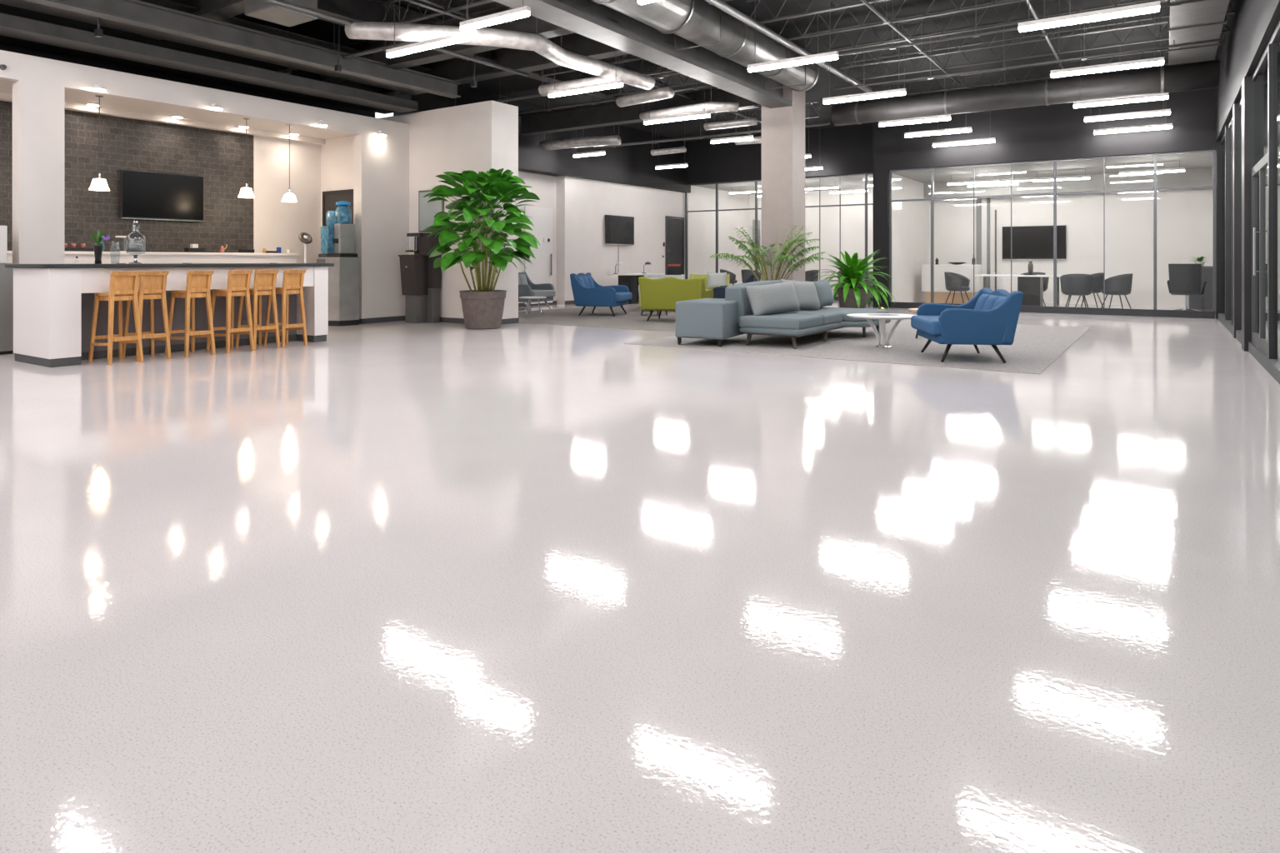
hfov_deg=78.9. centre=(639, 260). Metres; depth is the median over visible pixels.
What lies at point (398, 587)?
floor
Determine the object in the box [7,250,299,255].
countertop
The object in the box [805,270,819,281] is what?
shell chair
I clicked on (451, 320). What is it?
baseboard
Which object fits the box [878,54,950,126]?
linear light
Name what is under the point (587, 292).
armchair
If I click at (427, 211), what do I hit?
wall panel
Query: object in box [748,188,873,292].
wall
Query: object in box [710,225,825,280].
potted palm
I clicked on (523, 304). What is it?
baseboard
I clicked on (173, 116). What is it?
recessed light
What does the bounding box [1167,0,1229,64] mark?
duct
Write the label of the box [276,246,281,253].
can
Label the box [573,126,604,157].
linear light
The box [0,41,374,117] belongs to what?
wall
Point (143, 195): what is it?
television
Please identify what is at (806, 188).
diffuser
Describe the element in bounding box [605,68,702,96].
joist
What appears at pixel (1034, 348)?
area rug
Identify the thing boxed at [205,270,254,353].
bar stool
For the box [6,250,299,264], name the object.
counter
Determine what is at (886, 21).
conduit pipe
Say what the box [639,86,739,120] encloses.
duct
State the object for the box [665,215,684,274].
door
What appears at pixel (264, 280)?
bar stool
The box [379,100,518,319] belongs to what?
wall
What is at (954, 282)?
shell chair
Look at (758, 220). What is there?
dispenser
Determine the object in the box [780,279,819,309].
sofa pillow
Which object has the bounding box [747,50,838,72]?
linear light
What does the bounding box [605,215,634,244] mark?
television
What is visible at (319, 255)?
drip tray
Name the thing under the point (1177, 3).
conduit pipe
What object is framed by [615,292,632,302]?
seat cushion
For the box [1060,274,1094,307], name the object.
shell chair
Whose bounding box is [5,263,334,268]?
countertop
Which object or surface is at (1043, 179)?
diffuser
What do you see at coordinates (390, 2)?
joist
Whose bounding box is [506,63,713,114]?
conduit pipe
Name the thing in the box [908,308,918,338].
side table
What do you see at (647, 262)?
desk lamp
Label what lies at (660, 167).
diffuser
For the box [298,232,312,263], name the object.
desk fan
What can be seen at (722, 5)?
pipe
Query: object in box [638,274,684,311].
loveseat
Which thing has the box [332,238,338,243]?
tap
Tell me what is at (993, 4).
joist
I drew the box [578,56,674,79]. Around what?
joist
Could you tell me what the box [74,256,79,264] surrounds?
soap pump
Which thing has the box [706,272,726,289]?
throw pillow
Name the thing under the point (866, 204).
window
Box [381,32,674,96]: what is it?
steel beam
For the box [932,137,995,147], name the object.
linear light
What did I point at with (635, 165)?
wall
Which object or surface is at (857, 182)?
ceiling
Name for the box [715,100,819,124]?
joist
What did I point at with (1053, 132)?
wall
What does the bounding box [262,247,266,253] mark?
bottle
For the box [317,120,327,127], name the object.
recessed light
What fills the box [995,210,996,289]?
trim
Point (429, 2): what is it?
conduit pipe
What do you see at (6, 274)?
cabinet
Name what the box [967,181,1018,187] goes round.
linear light
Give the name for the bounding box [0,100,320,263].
wall
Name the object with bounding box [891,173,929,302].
wall
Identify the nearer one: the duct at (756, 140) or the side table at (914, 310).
the side table at (914, 310)
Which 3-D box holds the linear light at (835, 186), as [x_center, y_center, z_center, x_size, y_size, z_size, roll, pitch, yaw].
[5.637,-2.369,24.525,1.300,0.223,0.060,0,0,34]
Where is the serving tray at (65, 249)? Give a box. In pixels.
[64,248,94,251]
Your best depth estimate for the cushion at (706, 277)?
18.23 m
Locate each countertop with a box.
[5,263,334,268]
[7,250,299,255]
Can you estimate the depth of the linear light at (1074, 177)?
18.41 m
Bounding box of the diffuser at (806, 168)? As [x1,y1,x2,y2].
[805,167,822,169]
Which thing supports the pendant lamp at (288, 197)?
hanging from the ceiling at (6, 86)
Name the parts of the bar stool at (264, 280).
leg, leg, leg, seat, rail, panel, backrest, leg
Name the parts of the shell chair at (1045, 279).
backrest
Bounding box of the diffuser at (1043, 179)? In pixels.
[1033,177,1089,181]
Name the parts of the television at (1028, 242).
trim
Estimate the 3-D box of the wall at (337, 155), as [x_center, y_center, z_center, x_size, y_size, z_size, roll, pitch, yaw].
[-5.421,-0.615,14.998,1.670,3.470,0.650,0,0,34]
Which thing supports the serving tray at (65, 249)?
on the counter at (84, 257)
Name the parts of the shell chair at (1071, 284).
seat, backrest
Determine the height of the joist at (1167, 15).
0.360 m
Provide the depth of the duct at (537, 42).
10.04 m
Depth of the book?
13.89 m
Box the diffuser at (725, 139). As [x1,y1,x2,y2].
[710,137,753,143]
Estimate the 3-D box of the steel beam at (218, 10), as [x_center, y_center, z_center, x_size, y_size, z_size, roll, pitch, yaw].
[-1.844,-3.480,7.745,13.300,0.500,0.260,0,0,34]
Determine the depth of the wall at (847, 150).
22.48 m
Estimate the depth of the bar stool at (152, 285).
8.88 m
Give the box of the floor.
[0,292,1279,852]
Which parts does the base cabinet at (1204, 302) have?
door, door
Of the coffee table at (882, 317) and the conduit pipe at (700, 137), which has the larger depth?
the conduit pipe at (700, 137)
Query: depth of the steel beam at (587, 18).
10.84 m
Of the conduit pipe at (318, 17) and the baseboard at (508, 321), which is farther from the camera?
the baseboard at (508, 321)
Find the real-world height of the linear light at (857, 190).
0.223 m
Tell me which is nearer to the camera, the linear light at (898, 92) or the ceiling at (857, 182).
the linear light at (898, 92)
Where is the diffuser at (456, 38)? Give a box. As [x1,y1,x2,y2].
[386,34,476,58]
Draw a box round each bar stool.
[88,270,143,364]
[122,270,171,361]
[165,270,215,357]
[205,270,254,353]
[235,270,279,350]
[263,269,307,347]
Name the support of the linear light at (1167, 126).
hanging from the ceiling at (517, 85)
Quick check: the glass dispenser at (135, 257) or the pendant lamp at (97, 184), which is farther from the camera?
the pendant lamp at (97, 184)
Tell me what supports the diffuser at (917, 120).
attached to the linear light at (942, 117)
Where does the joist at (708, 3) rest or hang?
attached to the wall at (1252, 27)
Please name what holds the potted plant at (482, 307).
on the floor
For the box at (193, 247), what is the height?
0.140 m
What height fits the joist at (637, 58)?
0.360 m
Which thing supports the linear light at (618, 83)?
hanging from the ceiling at (517, 85)
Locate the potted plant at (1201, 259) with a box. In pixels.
[1189,256,1208,266]
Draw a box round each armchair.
[518,271,555,310]
[570,272,632,316]
[712,274,757,298]
[910,288,1023,363]
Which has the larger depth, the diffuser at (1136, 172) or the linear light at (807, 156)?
the linear light at (807, 156)
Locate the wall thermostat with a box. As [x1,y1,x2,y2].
[543,237,549,241]
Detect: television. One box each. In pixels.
[120,169,204,221]
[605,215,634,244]
[1002,225,1066,259]
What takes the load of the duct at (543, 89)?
hanging from the ceiling at (517, 85)
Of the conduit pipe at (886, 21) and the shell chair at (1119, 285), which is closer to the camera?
the conduit pipe at (886, 21)
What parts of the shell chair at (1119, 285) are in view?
seat, backrest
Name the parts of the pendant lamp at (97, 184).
lamp shade, cord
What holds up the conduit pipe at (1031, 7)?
hanging from the ceiling at (517, 85)
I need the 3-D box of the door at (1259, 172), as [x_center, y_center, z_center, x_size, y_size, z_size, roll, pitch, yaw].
[7.003,-0.065,8.782,0.111,2.130,1.910,0,0,34]
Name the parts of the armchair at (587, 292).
backrest, arm, arm, leg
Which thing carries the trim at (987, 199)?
attached to the wall at (1184, 217)
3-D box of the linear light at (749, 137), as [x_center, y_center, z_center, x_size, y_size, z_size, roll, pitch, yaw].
[1.975,-3.172,16.745,1.000,1.215,0.064,0,0,34]
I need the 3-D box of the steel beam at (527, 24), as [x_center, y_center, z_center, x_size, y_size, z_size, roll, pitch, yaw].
[-3.091,-3.350,11.896,6.600,0.500,0.260,0,0,34]
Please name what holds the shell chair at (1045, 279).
on the floor
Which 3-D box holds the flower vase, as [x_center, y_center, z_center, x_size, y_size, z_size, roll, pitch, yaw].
[-6.335,-0.170,9.120,0.201,0.410,0.138,0,0,-33]
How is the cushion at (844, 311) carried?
on the sectional sofa at (731, 316)
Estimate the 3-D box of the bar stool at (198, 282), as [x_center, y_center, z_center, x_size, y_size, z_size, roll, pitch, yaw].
[-5.352,0.618,9.258,0.487,1.007,0.354,0,0,31]
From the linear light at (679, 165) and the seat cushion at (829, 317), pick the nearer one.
the seat cushion at (829, 317)
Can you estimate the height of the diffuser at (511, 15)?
0.047 m
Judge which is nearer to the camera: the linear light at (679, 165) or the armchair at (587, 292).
the armchair at (587, 292)
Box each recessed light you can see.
[85,102,99,106]
[91,83,105,91]
[171,115,183,118]
[210,102,223,110]
[238,125,249,128]
[290,132,299,135]
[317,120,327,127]
[377,130,386,136]
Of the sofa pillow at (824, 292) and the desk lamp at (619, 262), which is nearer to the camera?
the sofa pillow at (824, 292)
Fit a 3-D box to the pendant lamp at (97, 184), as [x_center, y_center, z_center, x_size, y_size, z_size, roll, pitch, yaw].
[-7.659,-1.675,11.014,0.250,1.350,0.250,0,0,34]
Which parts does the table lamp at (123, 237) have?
stem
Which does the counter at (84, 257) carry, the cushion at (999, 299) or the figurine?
the figurine
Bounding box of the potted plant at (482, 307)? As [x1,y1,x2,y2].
[422,168,539,329]
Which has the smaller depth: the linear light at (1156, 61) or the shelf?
the linear light at (1156, 61)
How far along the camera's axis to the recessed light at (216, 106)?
11.56 m
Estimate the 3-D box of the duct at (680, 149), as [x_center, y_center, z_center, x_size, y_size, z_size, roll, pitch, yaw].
[0.724,-3.244,19.814,0.919,1.072,0.240,0,0,28]
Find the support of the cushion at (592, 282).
on the armchair at (587, 292)
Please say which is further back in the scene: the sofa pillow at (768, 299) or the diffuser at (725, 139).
the diffuser at (725, 139)
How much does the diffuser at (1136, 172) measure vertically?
0.035 m
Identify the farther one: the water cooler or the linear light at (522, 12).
the water cooler
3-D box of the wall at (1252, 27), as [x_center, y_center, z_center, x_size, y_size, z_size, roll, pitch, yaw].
[4.688,-1.330,5.193,0.290,4.900,23.850,0,0,34]
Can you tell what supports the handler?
hanging from the ceiling at (517, 85)
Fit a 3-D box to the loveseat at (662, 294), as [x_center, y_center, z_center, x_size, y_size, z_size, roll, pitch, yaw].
[0.700,0.707,14.394,1.219,0.827,0.946,0,0,21]
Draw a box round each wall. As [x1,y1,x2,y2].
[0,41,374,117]
[0,50,409,319]
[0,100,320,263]
[320,135,353,226]
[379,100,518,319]
[393,85,690,193]
[518,170,556,303]
[556,175,684,304]
[686,123,873,184]
[688,185,748,285]
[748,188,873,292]
[873,88,1216,308]
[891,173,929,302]
[929,188,1212,307]
[1215,0,1279,319]
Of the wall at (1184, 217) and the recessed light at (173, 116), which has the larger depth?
the wall at (1184, 217)
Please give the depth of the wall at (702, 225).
26.82 m
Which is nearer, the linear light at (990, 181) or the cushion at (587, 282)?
the cushion at (587, 282)
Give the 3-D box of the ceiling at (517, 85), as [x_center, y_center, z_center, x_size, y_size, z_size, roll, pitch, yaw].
[1.529,-3.830,12.406,19.700,0.100,32.700,0,0,34]
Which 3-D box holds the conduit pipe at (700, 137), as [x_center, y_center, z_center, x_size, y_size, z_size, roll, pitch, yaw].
[1.455,-3.353,18.660,6.400,0.855,0.070,0,0,34]
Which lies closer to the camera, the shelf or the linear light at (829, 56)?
the linear light at (829, 56)
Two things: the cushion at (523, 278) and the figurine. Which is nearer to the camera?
the figurine
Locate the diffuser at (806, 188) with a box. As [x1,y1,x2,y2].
[805,187,838,189]
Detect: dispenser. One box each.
[125,220,145,263]
[752,219,760,269]
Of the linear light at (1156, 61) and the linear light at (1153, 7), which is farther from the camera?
the linear light at (1156, 61)
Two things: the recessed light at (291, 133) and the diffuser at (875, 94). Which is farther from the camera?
the recessed light at (291, 133)
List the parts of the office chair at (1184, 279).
armrest, backrest, seat, armrest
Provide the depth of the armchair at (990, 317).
8.42 m
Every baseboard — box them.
[361,315,404,324]
[440,317,464,324]
[500,318,519,324]
[518,300,556,306]
[565,300,574,304]
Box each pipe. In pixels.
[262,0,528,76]
[275,0,513,74]
[317,16,469,61]
[404,0,761,123]
[418,0,670,85]
[455,65,680,105]
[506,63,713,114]
[593,118,829,149]
[705,0,872,92]
[817,0,1206,56]
[832,22,1223,89]
[860,0,960,84]
[1022,0,1064,69]
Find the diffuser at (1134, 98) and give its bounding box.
[1073,95,1168,108]
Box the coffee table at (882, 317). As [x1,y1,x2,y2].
[846,313,914,348]
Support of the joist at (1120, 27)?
attached to the wall at (1252, 27)
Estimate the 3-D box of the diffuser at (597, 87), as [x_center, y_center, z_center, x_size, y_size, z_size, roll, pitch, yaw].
[-0.844,-2.588,11.832,1.390,0.047,0.064,0,0,34]
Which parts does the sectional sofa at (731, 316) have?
leg, leg, leg, backrest, frame rail, leg, leg, leg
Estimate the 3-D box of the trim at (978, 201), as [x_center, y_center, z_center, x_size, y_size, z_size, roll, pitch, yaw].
[9.313,-0.305,21.362,0.130,2.850,0.050,0,0,34]
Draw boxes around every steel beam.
[0,0,432,94]
[0,3,396,114]
[24,0,460,98]
[140,0,244,39]
[316,5,618,83]
[317,0,622,102]
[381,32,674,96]
[492,0,791,108]
[518,86,759,135]
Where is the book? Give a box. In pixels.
[266,250,277,253]
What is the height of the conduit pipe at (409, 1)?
0.590 m
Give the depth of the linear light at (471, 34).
9.34 m
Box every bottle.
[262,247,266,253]
[326,210,336,225]
[335,205,351,224]
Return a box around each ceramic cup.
[70,243,75,248]
[80,243,85,248]
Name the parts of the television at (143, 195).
trim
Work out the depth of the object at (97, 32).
9.49 m
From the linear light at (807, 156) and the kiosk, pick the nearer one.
the kiosk
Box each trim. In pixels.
[0,92,325,144]
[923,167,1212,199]
[975,198,981,264]
[986,198,989,288]
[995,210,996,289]
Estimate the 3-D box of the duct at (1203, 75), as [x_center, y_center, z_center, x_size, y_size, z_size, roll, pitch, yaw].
[6.660,-3.274,14.259,6.350,1.012,0.464,0,0,34]
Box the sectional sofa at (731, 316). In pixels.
[675,280,890,349]
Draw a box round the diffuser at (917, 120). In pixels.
[879,117,950,126]
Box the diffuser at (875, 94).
[823,91,905,104]
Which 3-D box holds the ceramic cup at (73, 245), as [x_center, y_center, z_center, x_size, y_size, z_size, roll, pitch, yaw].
[-8.304,-0.220,11.399,0.060,0.070,0.058,0,0,34]
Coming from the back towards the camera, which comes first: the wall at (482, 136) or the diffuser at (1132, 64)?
the wall at (482, 136)
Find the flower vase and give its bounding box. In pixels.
[90,230,109,264]
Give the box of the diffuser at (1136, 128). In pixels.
[1094,125,1172,134]
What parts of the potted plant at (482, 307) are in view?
pot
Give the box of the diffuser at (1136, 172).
[1119,170,1184,174]
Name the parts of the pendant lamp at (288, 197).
lamp shade, cord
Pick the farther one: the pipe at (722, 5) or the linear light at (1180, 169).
the linear light at (1180, 169)
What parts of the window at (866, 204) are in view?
head rail, sill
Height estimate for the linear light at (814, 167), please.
1.215 m
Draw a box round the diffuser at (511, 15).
[460,10,529,31]
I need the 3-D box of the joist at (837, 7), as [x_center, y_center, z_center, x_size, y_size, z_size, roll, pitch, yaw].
[3.841,-3.480,9.347,5.660,0.360,0.070,0,0,34]
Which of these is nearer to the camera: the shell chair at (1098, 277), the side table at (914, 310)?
the side table at (914, 310)
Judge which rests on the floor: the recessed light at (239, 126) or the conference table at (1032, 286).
the conference table at (1032, 286)
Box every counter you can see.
[5,263,334,367]
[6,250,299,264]
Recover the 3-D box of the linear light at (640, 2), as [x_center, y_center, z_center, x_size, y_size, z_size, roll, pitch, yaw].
[0.568,-3.172,7.389,1.400,1.215,0.064,0,0,34]
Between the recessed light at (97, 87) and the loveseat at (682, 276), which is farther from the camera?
the loveseat at (682, 276)
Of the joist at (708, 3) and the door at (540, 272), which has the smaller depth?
the joist at (708, 3)
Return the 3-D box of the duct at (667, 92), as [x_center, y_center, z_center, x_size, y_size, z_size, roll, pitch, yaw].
[0.079,-3.307,13.923,1.228,0.946,0.240,0,0,43]
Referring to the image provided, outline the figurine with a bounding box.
[220,245,227,252]
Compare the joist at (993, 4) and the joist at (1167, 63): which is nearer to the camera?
the joist at (993, 4)
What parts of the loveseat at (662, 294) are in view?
arm, leg, backrest, arm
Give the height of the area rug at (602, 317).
0.007 m
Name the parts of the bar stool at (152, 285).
leg, leg, seat, leg, rail, panel, backrest, leg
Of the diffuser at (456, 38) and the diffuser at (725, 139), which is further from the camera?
the diffuser at (725, 139)
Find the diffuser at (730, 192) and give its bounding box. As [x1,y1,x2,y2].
[729,191,761,194]
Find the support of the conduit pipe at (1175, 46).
hanging from the ceiling at (517, 85)
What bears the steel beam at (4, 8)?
attached to the steel beam at (527, 24)
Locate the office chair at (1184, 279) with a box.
[1166,264,1207,310]
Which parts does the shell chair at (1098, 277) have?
seat, backrest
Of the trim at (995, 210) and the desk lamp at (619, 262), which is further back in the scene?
the trim at (995, 210)
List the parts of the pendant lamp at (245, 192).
lamp shade, cord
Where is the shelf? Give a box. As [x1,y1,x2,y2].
[405,250,419,252]
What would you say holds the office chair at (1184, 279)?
on the floor
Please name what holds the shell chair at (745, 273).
on the floor
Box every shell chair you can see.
[720,269,737,284]
[741,270,761,283]
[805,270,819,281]
[944,271,969,304]
[1020,272,1049,306]
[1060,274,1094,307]
[1075,272,1103,308]
[1100,273,1132,309]
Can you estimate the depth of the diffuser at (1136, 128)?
15.43 m
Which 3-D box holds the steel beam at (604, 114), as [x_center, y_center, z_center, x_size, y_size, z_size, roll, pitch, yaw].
[-0.273,-3.155,16.448,6.000,0.450,0.280,0,0,34]
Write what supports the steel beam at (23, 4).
attached to the steel beam at (527, 24)
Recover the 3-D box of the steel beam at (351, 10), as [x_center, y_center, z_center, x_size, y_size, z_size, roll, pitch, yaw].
[-5.348,-3.530,8.895,0.300,0.400,17.800,0,0,34]
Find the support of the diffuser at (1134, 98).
attached to the linear light at (1160, 96)
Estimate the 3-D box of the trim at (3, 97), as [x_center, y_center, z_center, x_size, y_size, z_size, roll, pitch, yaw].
[-10.124,-2.305,9.273,0.250,0.090,14.100,0,0,34]
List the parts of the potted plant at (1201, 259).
pot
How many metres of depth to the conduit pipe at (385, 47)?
11.40 m
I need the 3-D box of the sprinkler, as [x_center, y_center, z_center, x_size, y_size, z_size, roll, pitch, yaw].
[-7.790,-2.370,9.512,0.058,0.070,0.070,0,0,34]
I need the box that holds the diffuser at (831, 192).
[830,190,868,193]
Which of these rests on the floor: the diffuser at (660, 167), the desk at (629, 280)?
the desk at (629, 280)
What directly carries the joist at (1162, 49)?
attached to the wall at (1252, 27)
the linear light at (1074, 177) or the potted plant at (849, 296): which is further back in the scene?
the linear light at (1074, 177)
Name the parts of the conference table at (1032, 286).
leg, leg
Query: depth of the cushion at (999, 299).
8.62 m
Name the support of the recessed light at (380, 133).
in the wall at (73, 77)
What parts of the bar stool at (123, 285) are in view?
leg, leg, seat, leg, rail, panel, backrest, leg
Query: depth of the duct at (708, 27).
10.79 m
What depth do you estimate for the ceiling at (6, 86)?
12.35 m
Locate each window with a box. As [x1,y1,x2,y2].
[685,173,873,301]
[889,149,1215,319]
[1218,20,1279,384]
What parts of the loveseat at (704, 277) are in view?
backrest, arm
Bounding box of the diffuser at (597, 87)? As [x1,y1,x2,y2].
[548,83,622,97]
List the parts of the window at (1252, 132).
pane, post, post, pane, post, sill, head rail, pane, pane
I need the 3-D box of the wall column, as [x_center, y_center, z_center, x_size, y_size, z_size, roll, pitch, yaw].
[2.752,-1.330,14.916,0.630,4.900,0.630,0,0,34]
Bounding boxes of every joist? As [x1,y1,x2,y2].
[378,0,494,23]
[539,55,642,76]
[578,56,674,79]
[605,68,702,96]
[707,0,733,4]
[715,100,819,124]
[745,0,888,26]
[775,0,1029,43]
[800,0,1168,56]
[825,0,1234,70]
[845,5,1229,81]
[880,48,1220,99]
[901,57,1215,95]
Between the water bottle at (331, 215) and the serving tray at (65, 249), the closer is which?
the serving tray at (65, 249)
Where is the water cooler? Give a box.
[316,201,359,326]
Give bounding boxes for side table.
[519,296,546,314]
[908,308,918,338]
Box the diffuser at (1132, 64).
[1050,60,1164,77]
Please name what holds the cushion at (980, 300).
on the armchair at (990, 317)
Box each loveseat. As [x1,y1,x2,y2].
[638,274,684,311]
[638,276,713,321]
[689,274,729,289]
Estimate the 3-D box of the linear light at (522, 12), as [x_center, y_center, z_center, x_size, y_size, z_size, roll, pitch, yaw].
[-1.578,-3.172,8.409,1.000,1.215,0.064,0,0,34]
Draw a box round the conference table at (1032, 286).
[975,274,1062,306]
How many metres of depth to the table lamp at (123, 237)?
11.90 m
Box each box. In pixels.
[184,244,204,252]
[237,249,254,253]
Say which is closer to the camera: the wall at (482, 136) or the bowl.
the wall at (482, 136)
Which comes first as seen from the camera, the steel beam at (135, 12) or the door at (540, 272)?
the steel beam at (135, 12)
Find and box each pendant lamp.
[88,94,109,190]
[237,117,254,198]
[281,124,296,202]
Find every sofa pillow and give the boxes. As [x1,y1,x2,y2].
[745,280,799,315]
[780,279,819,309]
[812,279,833,307]
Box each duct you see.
[345,0,654,89]
[538,55,619,96]
[539,103,620,149]
[591,0,819,91]
[615,55,674,107]
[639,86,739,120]
[650,120,686,155]
[703,108,757,129]
[734,111,761,144]
[831,39,1219,125]
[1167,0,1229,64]
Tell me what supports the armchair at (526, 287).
on the floor
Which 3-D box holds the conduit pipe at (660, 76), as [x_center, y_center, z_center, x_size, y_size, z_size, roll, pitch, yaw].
[-1.681,-3.405,14.262,6.100,0.750,0.060,0,0,34]
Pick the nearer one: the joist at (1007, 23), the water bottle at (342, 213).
the joist at (1007, 23)
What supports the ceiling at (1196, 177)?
attached to the wall at (1184, 217)
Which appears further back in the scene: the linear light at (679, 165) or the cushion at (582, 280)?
the linear light at (679, 165)
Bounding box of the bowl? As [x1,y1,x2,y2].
[948,262,965,264]
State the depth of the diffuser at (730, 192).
26.02 m
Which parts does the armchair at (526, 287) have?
arm, arm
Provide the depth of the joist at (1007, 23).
11.34 m
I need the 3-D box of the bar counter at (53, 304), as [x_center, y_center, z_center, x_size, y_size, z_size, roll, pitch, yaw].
[-5.682,0.578,9.770,1.130,1.085,3.380,0,0,34]
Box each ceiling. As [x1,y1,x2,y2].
[0,79,354,139]
[233,0,1233,141]
[696,174,873,194]
[891,151,1212,183]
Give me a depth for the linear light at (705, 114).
14.20 m
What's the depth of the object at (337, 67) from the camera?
11.24 m
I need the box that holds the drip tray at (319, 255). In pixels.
[318,254,357,257]
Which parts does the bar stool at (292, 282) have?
leg, leg, leg, seat, rail, panel, backrest, leg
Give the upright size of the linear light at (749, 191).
0.223 m
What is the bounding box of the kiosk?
[398,232,440,323]
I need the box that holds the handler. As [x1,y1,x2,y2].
[245,0,317,26]
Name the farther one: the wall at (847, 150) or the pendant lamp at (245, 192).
the wall at (847, 150)
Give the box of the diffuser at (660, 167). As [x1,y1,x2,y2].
[655,165,687,169]
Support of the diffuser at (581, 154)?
attached to the linear light at (597, 152)
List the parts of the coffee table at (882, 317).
leg, leg, leg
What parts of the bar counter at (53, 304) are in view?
panel, recessed panel, panel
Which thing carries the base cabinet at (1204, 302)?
on the floor
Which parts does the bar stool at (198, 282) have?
leg, leg, seat, leg, rail, panel, backrest, leg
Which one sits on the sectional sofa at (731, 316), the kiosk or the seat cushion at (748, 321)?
the seat cushion at (748, 321)
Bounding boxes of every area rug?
[518,304,674,331]
[624,319,1089,374]
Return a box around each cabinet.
[0,225,15,354]
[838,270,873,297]
[921,264,981,304]
[1189,266,1215,313]
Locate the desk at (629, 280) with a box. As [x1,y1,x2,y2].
[607,273,663,304]
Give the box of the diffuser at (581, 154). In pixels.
[573,152,604,157]
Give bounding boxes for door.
[322,189,353,226]
[524,206,552,304]
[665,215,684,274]
[1251,153,1267,356]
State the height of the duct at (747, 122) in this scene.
1.022 m
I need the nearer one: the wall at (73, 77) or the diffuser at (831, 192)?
the wall at (73, 77)
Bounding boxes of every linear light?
[385,0,477,58]
[460,0,530,31]
[548,36,623,97]
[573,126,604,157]
[637,0,660,4]
[643,111,710,124]
[655,125,687,169]
[710,109,753,143]
[729,187,761,194]
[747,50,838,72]
[805,109,811,158]
[805,165,822,169]
[805,180,839,189]
[822,22,905,104]
[830,189,869,193]
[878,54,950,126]
[904,126,971,137]
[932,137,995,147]
[947,179,999,184]
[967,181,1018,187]
[1018,0,1159,32]
[1032,169,1089,181]
[1050,12,1164,77]
[1073,24,1168,108]
[1084,109,1170,121]
[1093,105,1172,134]
[1119,160,1184,174]
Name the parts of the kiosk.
bin lid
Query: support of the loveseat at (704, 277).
on the area rug at (602, 317)
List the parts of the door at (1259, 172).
handle, pane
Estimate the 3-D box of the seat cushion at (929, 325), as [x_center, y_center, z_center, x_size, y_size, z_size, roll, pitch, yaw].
[3.604,0.742,8.950,0.740,0.160,1.000,0,0,7]
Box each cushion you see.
[519,274,528,284]
[530,289,555,297]
[576,276,585,286]
[582,276,590,288]
[586,275,594,287]
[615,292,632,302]
[705,276,713,289]
[739,313,823,329]
[780,310,842,324]
[800,307,889,321]
[910,315,941,335]
[974,294,989,310]
[982,295,999,310]
[992,295,1006,309]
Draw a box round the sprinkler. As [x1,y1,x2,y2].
[0,64,6,69]
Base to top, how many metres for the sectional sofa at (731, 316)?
0.828 m
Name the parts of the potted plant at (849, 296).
pot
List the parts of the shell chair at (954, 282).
backrest, seat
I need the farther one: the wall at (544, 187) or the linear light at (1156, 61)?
the wall at (544, 187)
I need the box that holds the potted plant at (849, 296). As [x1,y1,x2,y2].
[815,249,895,309]
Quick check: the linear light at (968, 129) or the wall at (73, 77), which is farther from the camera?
the linear light at (968, 129)
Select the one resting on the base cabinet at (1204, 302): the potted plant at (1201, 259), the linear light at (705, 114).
the potted plant at (1201, 259)
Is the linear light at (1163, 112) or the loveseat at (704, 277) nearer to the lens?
the linear light at (1163, 112)
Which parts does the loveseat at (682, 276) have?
arm, backrest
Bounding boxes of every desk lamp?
[613,261,623,274]
[643,261,650,273]
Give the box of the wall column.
[761,85,804,280]
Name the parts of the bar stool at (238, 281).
leg, seat, leg, leg, rail, panel, backrest, leg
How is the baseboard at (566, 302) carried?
attached to the wall at (582, 204)
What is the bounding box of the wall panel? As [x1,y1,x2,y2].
[418,190,444,232]
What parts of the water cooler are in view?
door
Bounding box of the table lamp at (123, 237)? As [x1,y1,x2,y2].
[115,235,126,251]
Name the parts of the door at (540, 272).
handle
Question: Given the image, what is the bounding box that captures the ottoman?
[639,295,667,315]
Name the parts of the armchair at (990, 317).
leg, leg, arm, leg, arm, leg, backrest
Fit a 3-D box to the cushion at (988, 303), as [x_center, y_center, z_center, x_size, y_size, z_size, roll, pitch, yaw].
[4.002,0.539,8.902,0.158,0.285,0.307,0,0,7]
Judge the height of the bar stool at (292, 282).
1.007 m
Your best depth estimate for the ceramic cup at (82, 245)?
11.48 m
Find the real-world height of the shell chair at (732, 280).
0.844 m

